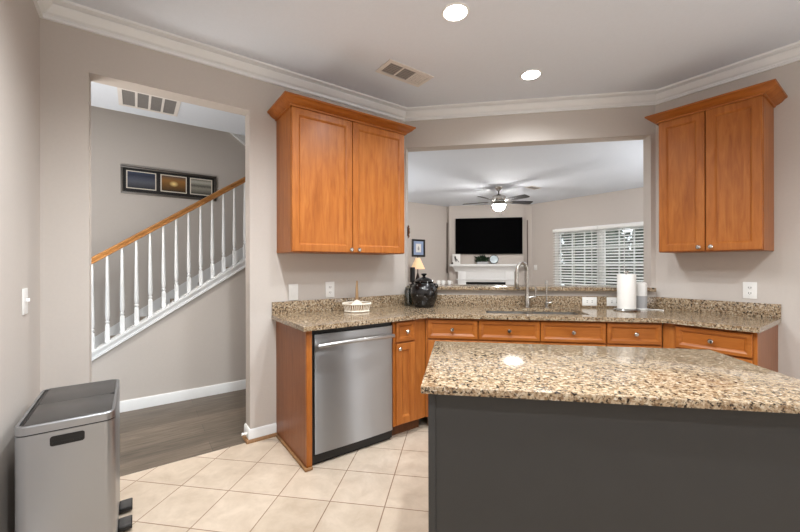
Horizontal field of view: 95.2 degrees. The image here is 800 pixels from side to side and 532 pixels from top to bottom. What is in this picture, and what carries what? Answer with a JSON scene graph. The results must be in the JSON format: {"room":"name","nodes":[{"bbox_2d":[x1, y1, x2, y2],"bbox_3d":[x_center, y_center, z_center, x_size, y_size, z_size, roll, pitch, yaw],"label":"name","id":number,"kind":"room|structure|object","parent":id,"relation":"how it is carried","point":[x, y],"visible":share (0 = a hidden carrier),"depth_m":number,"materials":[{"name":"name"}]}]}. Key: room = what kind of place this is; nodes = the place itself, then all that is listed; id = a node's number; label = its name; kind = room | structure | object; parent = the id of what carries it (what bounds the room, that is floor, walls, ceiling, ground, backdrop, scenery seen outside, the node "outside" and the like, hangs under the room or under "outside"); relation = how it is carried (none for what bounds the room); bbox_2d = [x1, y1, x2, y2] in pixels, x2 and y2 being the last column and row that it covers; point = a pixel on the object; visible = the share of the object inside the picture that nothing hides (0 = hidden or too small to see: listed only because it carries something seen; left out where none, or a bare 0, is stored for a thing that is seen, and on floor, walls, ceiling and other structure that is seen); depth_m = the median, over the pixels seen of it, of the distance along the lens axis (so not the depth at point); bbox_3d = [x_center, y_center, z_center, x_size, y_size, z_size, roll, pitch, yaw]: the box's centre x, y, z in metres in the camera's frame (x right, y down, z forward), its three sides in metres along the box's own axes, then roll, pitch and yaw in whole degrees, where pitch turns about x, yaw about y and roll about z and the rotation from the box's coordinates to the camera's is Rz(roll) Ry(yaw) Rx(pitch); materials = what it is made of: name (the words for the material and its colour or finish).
{"room":"kitchen","nodes":[
{"label":"kitchen","id":0,"kind":"room"},
{"bbox_2d":[0,0,39,531],"bbox_3d":[-0.682,-0.090,0.110,0.120,2.740,4.600,0,0,-36],"label":"wall","id":1,"kind":"structure","parent":0,"point":[19,19],"depth_m":1.64,"materials":[{"name":"beige paint"}]},
{"bbox_2d":[22,288,29,314],"bbox_3d":[-1.763,0.171,1.725,0.020,0.122,0.085,0,0,-36],"label":"light switch","id":2,"kind":"object","parent":1,"relation":"attached to","point":[25,299],"visible":1,"depth_m":1.72,"materials":[{"name":"white plastic"}]},
{"bbox_2d":[91,106,244,335],"bbox_3d":[-2.704,-0.815,4.201,3.600,4.200,0.100,0,0,-36],"label":"wall","id":3,"kind":"structure","parent":0,"point":[118,138],"depth_m":4.07,"materials":[{"name":"beige paint"}]},
{"bbox_2d":[120,165,215,200],"bbox_3d":[-2.619,-0.926,4.183,0.928,0.298,0.031,0,0,-36],"label":"picture frame","id":4,"kind":"object","parent":3,"relation":"attached to","point":[133,180],"visible":0.99,"depth_m":4.15,"materials":[{"name":"black wood"}]},
{"bbox_2d":[127,171,154,189],"bbox_3d":[-2.846,-0.932,4.020,0.250,0.174,0.001,0,0,-36],"label":"photo","id":5,"kind":"object","parent":4,"relation":"attached to","point":[136,180],"depth_m":4.02},
{"bbox_2d":[162,175,185,192],"bbox_3d":[-2.600,-0.932,4.198,0.237,0.174,0.002,0,0,-36],"label":"photo","id":6,"kind":"object","parent":4,"relation":"attached to","point":[169,183],"depth_m":4.20},
{"bbox_2d":[191,179,210,194],"bbox_3d":[-2.374,-0.933,4.361,0.215,0.174,0.001,0,0,-36],"label":"photo","id":7,"kind":"object","parent":4,"relation":"attached to","point":[198,186],"depth_m":4.36},
{"bbox_2d":[95,247,242,347],"bbox_3d":[-2.432,0.281,4.324,2.980,2.303,0.018,0,0,-36],"label":"trim","id":8,"kind":"structure","parent":3,"relation":"attached to","point":[129,321],"depth_m":4.17,"materials":[{"name":"white paint"}]},
{"bbox_2d":[231,133,244,145],"bbox_3d":[-2.038,-1.669,4.592,0.260,0.355,0.050,0,0,-36],"label":"trim","id":9,"kind":"structure","parent":3,"relation":"attached to","point":[241,138],"depth_m":4.59,"materials":[{"name":"white paint"}]},
{"bbox_2d":[92,267,245,400],"bbox_3d":[-1.966,0.277,3.610,3.100,2.012,0.121,0,0,-36],"label":"wall","id":10,"kind":"structure","parent":0,"point":[202,342],"depth_m":3.49,"materials":[{"name":"beige paint"}]},
{"bbox_2d":[91,177,245,350],"bbox_3d":[-1.988,-0.224,3.596,3.050,2.938,0.110,0,0,-36],"label":"stair railing","id":11,"kind":"object","parent":10,"relation":"on","point":[187,210],"visible":0.56,"depth_m":3.42,"materials":[{"name":"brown wood"}]},
{"bbox_2d":[92,258,245,360],"bbox_3d":[-1.952,0.221,3.616,3.030,2.032,0.168,0,0,-36],"label":"trim","id":12,"kind":"structure","parent":10,"relation":"attached to","point":[172,306],"depth_m":3.38,"materials":[{"name":"white paint"}]},
{"bbox_2d":[120,379,245,412],"bbox_3d":[-1.925,1.236,3.556,3.100,0.095,0.015,0,0,-36],"label":"baseboard","id":13,"kind":"structure","parent":10,"relation":"attached to","point":[161,399],"depth_m":3.44,"materials":[{"name":"white paint"}]},
{"bbox_2d":[40,18,404,428],"bbox_3d":[-1.032,-0.089,2.773,2.672,2.740,0.127,0,0,-36],"label":"wall","id":14,"kind":"structure","parent":0,"point":[71,58],"depth_m":2.27,"materials":[{"name":"beige paint"}]},
{"bbox_2d":[242,432,276,443],"bbox_3d":[-1.054,1.270,2.735,0.218,0.021,0.159,0,0,-36],"label":"trim","id":15,"kind":"structure","parent":14,"relation":"attached to","point":[245,438],"depth_m":2.67,"materials":[{"name":"brown wood"}]},
{"bbox_2d":[244,423,276,439],"bbox_3d":[-1.052,1.236,2.748,0.200,0.090,0.141,0,0,-36],"label":"baseboard","id":16,"kind":"structure","parent":14,"relation":"attached to","point":[257,432],"depth_m":2.69,"materials":[{"name":"white paint"}]},
{"bbox_2d":[289,284,297,299],"bbox_3d":[-0.828,0.209,2.836,0.075,0.125,0.009,0,0,-36],"label":"light switch","id":17,"kind":"object","parent":14,"relation":"attached to","point":[293,288],"visible":1,"depth_m":2.83,"materials":[{"name":"white plastic"}]},
{"bbox_2d":[325,282,333,297],"bbox_3d":[-0.578,0.202,3.017,0.080,0.130,0.008,0,0,-36],"label":"wall outlet","id":18,"kind":"object","parent":14,"relation":"attached to","point":[329,286],"visible":1,"depth_m":3.01,"materials":[{"name":"white plastic"}]},
{"bbox_2d":[272,294,404,314],"bbox_3d":[-0.453,0.326,3.098,1.246,0.098,0.022,0,0,-36],"label":"backsplash","id":19,"kind":"structure","parent":14,"relation":"attached to","point":[318,305],"depth_m":2.97,"materials":[{"name":"stone"}]},
{"bbox_2d":[267,91,415,254],"bbox_3d":[-0.427,-0.620,2.885,1.100,1.056,0.400,0,0,-36],"label":"upper cabinet","id":20,"kind":"object","parent":14,"relation":"attached to","point":[340,170],"visible":1,"depth_m":2.71,"materials":[{"name":"brown wood"}]},
{"bbox_2d":[407,225,409,237],"bbox_3d":[0.085,-0.324,3.532,0.028,0.126,0.045,0,0,9],"label":"wall ornament","id":21,"kind":"object","parent":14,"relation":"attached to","point":[408,228],"visible":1,"depth_m":3.52,"materials":[{"name":"brown wood"}]},
{"bbox_2d":[119,389,427,531],"bbox_3d":[-0.070,1.329,1.876,5.138,0.100,6.750,0,0,-36],"label":"floor","id":22,"kind":"structure","parent":0,"point":[259,486],"depth_m":2.18,"materials":[{"name":"beige tile"}]},
{"bbox_2d":[15,379,132,531],"bbox_3d":[-1.454,0.945,1.680,0.357,0.672,0.553,0,0,-36],"label":"bin","id":23,"kind":"object","parent":22,"relation":"on","point":[67,442],"visible":1,"depth_m":1.47,"materials":[{"name":"silver metal"}]},
{"bbox_2d":[110,267,227,338],"bbox_3d":[-2.177,0.384,4.026,2.805,1.800,0.800,0,0,-36],"label":"staircase","id":24,"kind":"structure","parent":22,"relation":"on","point":[171,300],"depth_m":3.97,"materials":[{"name":"white wood"}]},
{"bbox_2d":[276,321,312,471],"bbox_3d":[-0.746,0.843,2.515,0.052,0.875,0.621,0,0,-36],"label":"cabinet end panel","id":25,"kind":"object","parent":22,"relation":"on","point":[293,346],"visible":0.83,"depth_m":2.44,"materials":[{"name":"brown wood"}]},
{"bbox_2d":[312,322,394,464],"bbox_3d":[-0.449,0.844,2.682,0.616,0.872,0.642,0,0,-36],"label":"dishwasher","id":26,"kind":"object","parent":22,"relation":"on","point":[352,366],"visible":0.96,"depth_m":2.45,"materials":[{"name":"silver metal"}]},
{"bbox_2d":[392,318,424,435],"bbox_3d":[-0.085,0.841,2.972,0.312,0.875,0.654,0,0,-36],"label":"base cabinet","id":27,"kind":"object","parent":22,"relation":"on","point":[408,344],"visible":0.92,"depth_m":2.72,"materials":[{"name":"brown wood"}]},
{"bbox_2d":[425,318,477,416],"bbox_3d":[0.436,0.840,3.077,0.405,0.875,0.654,0,0,9],"label":"base cabinet","id":28,"kind":"object","parent":22,"relation":"on","point":[436,329],"visible":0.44,"depth_m":2.80,"materials":[{"name":"brown wood"}]},
{"bbox_2d":[478,319,605,345],"bbox_3d":[1.081,0.839,2.974,0.899,0.875,0.654,0,0,9],"label":"base cabinet","id":29,"kind":"object","parent":22,"relation":"on","point":[583,333],"visible":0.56,"depth_m":2.68,"materials":[{"name":"brown wood"}]},
{"bbox_2d":[428,394,799,531],"bbox_3d":[0.715,0.837,1.368,1.166,0.880,0.627,0,0,9],"label":"kitchen island","id":30,"kind":"object","parent":22,"relation":"on","point":[495,464],"visible":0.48,"depth_m":1.07,"materials":[{"name":"grey paint"}]},
{"bbox_2d":[421,341,799,413],"bbox_3d":[0.714,0.384,1.368,1.208,0.024,0.679,0,0,9],"label":"island countertop","id":31,"kind":"structure","parent":30,"relation":"on","point":[665,377],"depth_m":1.21,"materials":[{"name":"stone"}]},
{"bbox_2d":[605,322,661,347],"bbox_3d":[1.713,0.837,2.872,0.379,0.875,0.654,0,0,9],"label":"base cabinet","id":32,"kind":"object","parent":22,"relation":"on","point":[618,334],"visible":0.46,"depth_m":2.59,"materials":[{"name":"brown wood"}]},
{"bbox_2d":[663,323,777,371],"bbox_3d":[2.214,0.836,2.538,0.654,0.875,0.490,0,0,-36],"label":"base cabinet","id":33,"kind":"object","parent":22,"relation":"on","point":[759,349],"visible":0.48,"depth_m":2.34,"materials":[{"name":"brown wood"}]},
{"bbox_2d":[272,294,780,332],"bbox_3d":[0.840,0.338,2.666,3.586,0.128,1.340,0,0,9],"label":"countertop","id":34,"kind":"structure","parent":33,"relation":"on","point":[318,314],"depth_m":2.78,"materials":[{"name":"stone"}]},
{"bbox_2d":[342,281,371,312],"bbox_3d":[-0.348,0.250,2.942,0.234,0.247,0.186,0,0,-7],"label":"wooden basket","id":35,"kind":"object","parent":34,"relation":"on","point":[356,306],"visible":1,"depth_m":2.87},
{"bbox_2d":[410,273,437,307],"bbox_3d":[0.214,0.222,3.255,0.243,0.302,0.243,0,0,32],"label":"ceramic jar","id":36,"kind":"object","parent":34,"relation":"on","point":[424,292],"visible":1,"depth_m":3.17,"materials":[{"name":"black ceramic"}]},
{"bbox_2d":[514,262,535,307],"bbox_3d":[1.087,0.170,3.194,0.201,0.402,0.070,0,0,-12],"label":"faucet","id":37,"kind":"object","parent":34,"relation":"on","point":[528,297],"visible":1,"depth_m":3.19,"materials":[{"name":"silver metal"}]},
{"bbox_2d":[486,311,579,314],"bbox_3d":[1.077,0.489,2.967,0.773,0.174,0.410,0,0,9],"label":"double sink","id":38,"kind":"object","parent":34,"relation":"in","point":[510,312],"visible":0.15,"depth_m":3.13,"materials":[{"name":"silver metal"}]},
{"bbox_2d":[544,281,551,307],"bbox_3d":[1.280,0.252,3.182,0.084,0.236,0.054,0,0,-22],"label":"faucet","id":39,"kind":"object","parent":34,"relation":"on","point":[546,302],"visible":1,"depth_m":3.18,"materials":[{"name":"silver metal"}]},
{"bbox_2d":[582,297,596,305],"bbox_3d":[1.654,0.316,3.186,0.118,0.075,0.008,0,0,9],"label":"wall outlet","id":40,"kind":"object","parent":34,"relation":"attached to","point":[586,301],"visible":1,"depth_m":3.19,"materials":[{"name":"white plastic"}]},
{"bbox_2d":[607,297,616,305],"bbox_3d":[1.851,0.316,3.155,0.118,0.075,0.008,0,0,9],"label":"wall outlet","id":41,"kind":"object","parent":34,"relation":"attached to","point":[611,301],"visible":0.72,"depth_m":3.15,"materials":[{"name":"white plastic"}]},
{"bbox_2d":[613,271,640,311],"bbox_3d":[1.849,0.207,2.979,0.196,0.324,0.196,0,0,9],"label":"paper towel holder","id":42,"kind":"object","parent":34,"relation":"on","point":[626,272],"visible":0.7,"depth_m":2.93,"materials":[{"name":"silver metal"}]},
{"bbox_2d":[617,274,635,308],"bbox_3d":[1.849,0.213,2.979,0.134,0.280,0.134,0,0,9],"label":"paper towel roll","id":43,"kind":"object","parent":42,"relation":"on","point":[626,283],"visible":1,"depth_m":2.92,"materials":[{"name":"white paper"}]},
{"bbox_2d":[636,282,663,310],"bbox_3d":[2.046,0.256,3.005,0.202,0.226,0.096,0,0,35],"label":"smart speaker","id":44,"kind":"object","parent":34,"relation":"on","point":[641,287],"visible":0.84,"depth_m":3.00},
{"bbox_2d":[408,202,446,284],"bbox_3d":[-0.418,-0.090,8.040,4.600,2.740,0.100,0,0,-36],"label":"wall","id":45,"kind":"structure","parent":0,"point":[427,222],"depth_m":8.81,"materials":[{"name":"beige paint"}]},
{"bbox_2d":[412,239,424,256],"bbox_3d":[0.436,-0.402,8.581,0.390,0.410,0.026,0,0,-36],"label":"wall picture","id":46,"kind":"object","parent":45,"relation":"attached to","point":[418,245],"visible":1,"depth_m":8.58,"materials":[{"name":"black plastic"}]},
{"bbox_2d":[416,244,420,251],"bbox_3d":[0.435,-0.402,8.582,0.150,0.200,0.001,0,0,-36],"label":"print","id":47,"kind":"object","parent":46,"relation":"attached to","point":[418,246],"depth_m":8.58,"materials":[{"name":"white paper"}]},
{"bbox_2d":[68,0,799,206],"bbox_3d":[1.079,-1.514,3.805,9.272,0.100,8.522,0,0,-36],"label":"ceiling","id":48,"kind":"structure","parent":0,"point":[579,47],"depth_m":2.49,"materials":[{"name":"paint"}]},
{"bbox_2d":[117,87,180,116],"bbox_3d":[-2.237,-1.452,3.263,0.450,0.008,0.410,0,0,-36],"label":"ceiling vent","id":49,"kind":"object","parent":48,"relation":"in","point":[129,98],"visible":0.9,"depth_m":3.26,"materials":[{"name":"white metal"}]},
{"bbox_2d":[375,59,433,86],"bbox_3d":[0.039,-1.458,2.784,0.410,0.008,0.196,0,0,-36],"label":"ceiling vent","id":50,"kind":"object","parent":48,"relation":"in","point":[399,71],"visible":1,"depth_m":2.77,"materials":[{"name":"white metal"}]},
{"bbox_2d":[442,2,469,21],"bbox_3d":[0.321,-1.459,2.110,0.160,0.006,0.160,0,0,9],"label":"recessed light","id":51,"kind":"object","parent":48,"relation":"in","point":[457,11],"visible":1,"depth_m":2.10,"materials":[{"name":"white plastic"}]},
{"bbox_2d":[463,186,532,213],"bbox_3d":[1.850,-1.198,6.886,1.318,0.535,1.273,0,0,9],"label":"ceiling fan","id":52,"kind":"object","parent":48,"relation":"hanging from","point":[498,200],"visible":1,"depth_m":6.76,"materials":[{"name":"grey metal"}]},
{"bbox_2d":[520,69,541,79],"bbox_3d":[1.007,-1.461,2.805,0.160,0.006,0.160,0,0,9],"label":"recessed light","id":53,"kind":"object","parent":48,"relation":"in","point":[532,74],"visible":1,"depth_m":2.79,"materials":[{"name":"white plastic"}]},
{"bbox_2d":[525,186,539,189],"bbox_3d":[2.513,-1.462,6.896,0.300,0.010,0.160,0,0,-36],"label":"ceiling vent","id":54,"kind":"object","parent":48,"relation":"in","point":[528,187],"visible":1,"depth_m":6.86,"materials":[{"name":"white metal"}]},
{"bbox_2d":[447,204,531,284],"bbox_3d":[2.181,-0.096,8.967,2.440,2.740,0.200,0,0,9],"label":"wall","id":55,"kind":"structure","parent":0,"point":[524,211],"depth_m":8.85,"materials":[{"name":"beige paint"}]},
{"bbox_2d":[447,223,447,272],"bbox_3d":[1.175,-0.434,9.113,0.024,1.260,0.032,0,0,9],"label":"wall speaker","id":56,"kind":"object","parent":55,"relation":"attached to","point":[447,223],"visible":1,"depth_m":9.10,"materials":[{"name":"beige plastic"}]},
{"bbox_2d":[455,217,522,253],"bbox_3d":[2.143,-0.705,8.843,1.578,0.876,0.056,0,0,9],"label":"television","id":57,"kind":"object","parent":55,"relation":"attached to","point":[504,235],"visible":0.92,"depth_m":8.81,"materials":[{"name":"black plastic"}]},
{"bbox_2d":[527,220,527,264],"bbox_3d":[3.065,-0.542,8.738,0.024,1.053,0.013,0,0,9],"label":"wall speaker","id":58,"kind":"object","parent":55,"relation":"attached to","point":[527,220],"visible":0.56,"depth_m":8.74,"materials":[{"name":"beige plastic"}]},
{"bbox_2d":[404,105,655,296],"bbox_3d":[1.128,-0.094,3.363,2.280,2.740,0.127,0,0,9],"label":"wall","id":59,"kind":"structure","parent":0,"point":[621,123],"depth_m":3.26,"materials":[{"name":"beige paint"}]},
{"bbox_2d":[33,0,799,121],"bbox_3d":[1.000,-1.416,1.327,4.037,0.095,4.600,0,0,-36],"label":"trim","id":60,"kind":"structure","parent":59,"relation":"attached to","point":[65,12],"depth_m":2.75,"materials":[{"name":"white paint"}]},
{"bbox_2d":[405,294,655,307],"bbox_3d":[1.117,0.322,3.289,2.171,0.098,0.022,0,0,9],"label":"backsplash","id":61,"kind":"structure","parent":59,"relation":"attached to","point":[464,300],"depth_m":3.29,"materials":[{"name":"stone"}]},
{"bbox_2d":[406,284,655,291],"bbox_3d":[1.137,0.210,3.426,2.135,0.032,0.366,0,0,9],"label":"bar ledge","id":62,"kind":"object","parent":59,"relation":"on","point":[446,286],"visible":0.73,"depth_m":3.30,"materials":[{"name":"stone"}]},
{"bbox_2d":[409,267,414,284],"bbox_3d":[0.125,0.108,3.626,0.068,0.176,0.068,0,0,9],"label":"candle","id":63,"kind":"object","parent":62,"relation":"on","point":[412,269],"visible":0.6,"depth_m":3.60,"materials":[{"name":"black wax"}]},
{"bbox_2d":[532,187,642,284],"bbox_3d":[4.604,-0.102,6.908,0.171,2.740,6.500,0,0,-36],"label":"wall","id":64,"kind":"structure","parent":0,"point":[623,206],"depth_m":7.99,"materials":[{"name":"beige paint"}]},
{"bbox_2d":[553,226,598,284],"bbox_3d":[3.779,-0.150,7.894,0.070,1.310,0.996,0,0,-36],"label":"window blind","id":65,"kind":"object","parent":64,"relation":"attached to","point":[591,228],"visible":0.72,"depth_m":7.86,"materials":[{"name":"white plastic"}]},
{"bbox_2d":[558,230,597,284],"bbox_3d":[3.884,-0.115,7.946,0.060,1.290,0.895,0,0,-36],"label":"window","id":66,"kind":"structure","parent":64,"relation":"attached to","point":[585,230],"depth_m":8.04,"materials":[{"name":"white paint"}]},
{"bbox_2d":[598,222,643,284],"bbox_3d":[4.364,-0.151,7.084,0.070,1.310,0.986,0,0,-36],"label":"window blind","id":67,"kind":"object","parent":64,"relation":"attached to","point":[624,225],"visible":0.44,"depth_m":7.16,"materials":[{"name":"white plastic"}]},
{"bbox_2d":[602,226,643,284],"bbox_3d":[4.449,-0.117,7.164,0.060,1.290,0.895,0,0,-36],"label":"window","id":68,"kind":"structure","parent":64,"relation":"attached to","point":[636,226],"depth_m":7.26,"materials":[{"name":"white paint"}]},
{"bbox_2d":[655,61,799,379],"bbox_3d":[3.124,-0.099,1.947,0.127,2.740,3.112,0,0,-36],"label":"wall","id":69,"kind":"structure","parent":0,"point":[720,276],"depth_m":2.54,"materials":[{"name":"beige paint"}]},
{"bbox_2d":[645,79,787,252],"bbox_3d":[2.276,-0.627,2.667,0.400,1.056,0.720,0,0,-36],"label":"upper cabinet","id":70,"kind":"object","parent":69,"relation":"attached to","point":[716,153],"visible":1,"depth_m":2.53,"materials":[{"name":"brown wood"}]},
{"bbox_2d":[656,297,780,318],"bbox_3d":[2.403,0.319,2.816,0.022,0.098,0.750,0,0,-36],"label":"backsplash","id":71,"kind":"structure","parent":69,"relation":"attached to","point":[767,310],"depth_m":2.76,"materials":[{"name":"stone"}]},
{"bbox_2d":[743,282,756,298],"bbox_3d":[2.535,0.183,2.646,0.008,0.120,0.076,0,0,-36],"label":"wall outlet","id":72,"kind":"object","parent":69,"relation":"attached to","point":[749,288],"visible":1,"depth_m":2.64,"materials":[{"name":"white plastic"}]},
{"bbox_3d":[2.099,1.324,5.571,8.931,0.100,6.735,0,0,9],"label":"floor","id":73,"kind":"structure","parent":0,"visible":0},
{"bbox_2d":[450,264,522,284],"bbox_3d":[2.064,0.624,8.779,1.720,1.300,0.210,0,0,9],"label":"fireplace mantel","id":74,"kind":"object","parent":73,"relation":"on","point":[468,274],"visible":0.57,"depth_m":8.78,"materials":[{"name":"white paint"}]},
{"bbox_2d":[452,254,459,263],"bbox_3d":[1.370,-0.147,8.908,0.187,0.245,0.099,0,0,-15],"label":"photo frame","id":75,"kind":"object","parent":74,"relation":"on","point":[455,257],"visible":0.84,"depth_m":8.88,"materials":[{"name":"white plastic"}]},
{"bbox_2d":[474,255,489,263],"bbox_3d":[1.979,-0.154,8.833,0.403,0.256,0.100,0,0,9],"label":"potted plant","id":76,"kind":"object","parent":74,"relation":"on","point":[480,259],"visible":1,"depth_m":8.81,"materials":[{"name":"green plant"}]},
{"bbox_2d":[450,264,522,265],"bbox_3d":[2.063,0.001,8.779,1.720,0.055,0.210,0,0,9],"label":"mantel shelf","id":77,"kind":"object","parent":74,"relation":"attached to","point":[450,264],"depth_m":8.68,"materials":[{"name":"white paint"}]},
{"bbox_2d":[489,255,498,263],"bbox_3d":[2.241,-0.137,8.711,0.216,0.221,0.108,0,0,9],"label":"plate","id":78,"kind":"object","parent":74,"relation":"on","point":[493,259],"visible":1,"depth_m":8.71,"materials":[{"name":"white ceramic"}]},
{"bbox_3d":[0.402,0.903,8.197,0.600,0.750,0.400,0,0,-36],"label":"side table","id":79,"kind":"object","parent":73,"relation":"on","visible":0},
{"bbox_2d":[412,258,424,279],"bbox_3d":[0.400,0.165,8.197,0.320,0.725,0.326,0,0,-36],"label":"table lamp","id":80,"kind":"object","parent":79,"relation":"on","point":[417,264],"visible":0.57,"depth_m":8.12,"materials":[{"name":"beige fabric"}]},
{"label":"outside","id":81,"kind":"structure","parent":0,"visible":0},
{"bbox_3d":[10.393,1.805,12.756,15.700,0.100,22.000,0,0,-36],"label":"ground","id":82,"kind":"structure","parent":81,"visible":0},
{"bbox_2d":[561,229,639,284],"bbox_3d":[6.232,-0.043,11.720,1.990,3.620,2.658,0,0,-36],"label":"bush","id":83,"kind":"object","parent":82,"relation":"on","point":[614,229],"visible":0.23,"depth_m":11.15,"materials":[{"name":"green plant"}]},
{"bbox_2d":[625,227,642,279],"bbox_3d":[8.756,-0.354,12.095,1.971,4.230,2.563,0,0,-36],"label":"bush","id":84,"kind":"object","parent":82,"relation":"on","point":[640,227],"visible":0.06,"depth_m":12.25,"materials":[{"name":"green plant"}]},
{"bbox_2d":[631,235,643,281],"bbox_3d":[7.464,0.082,9.564,2.005,3.365,2.614,0,0,-36],"label":"bush","id":85,"kind":"object","parent":82,"relation":"on","point":[642,235],"visible":0.02,"depth_m":10.17,"materials":[{"name":"green plant"}]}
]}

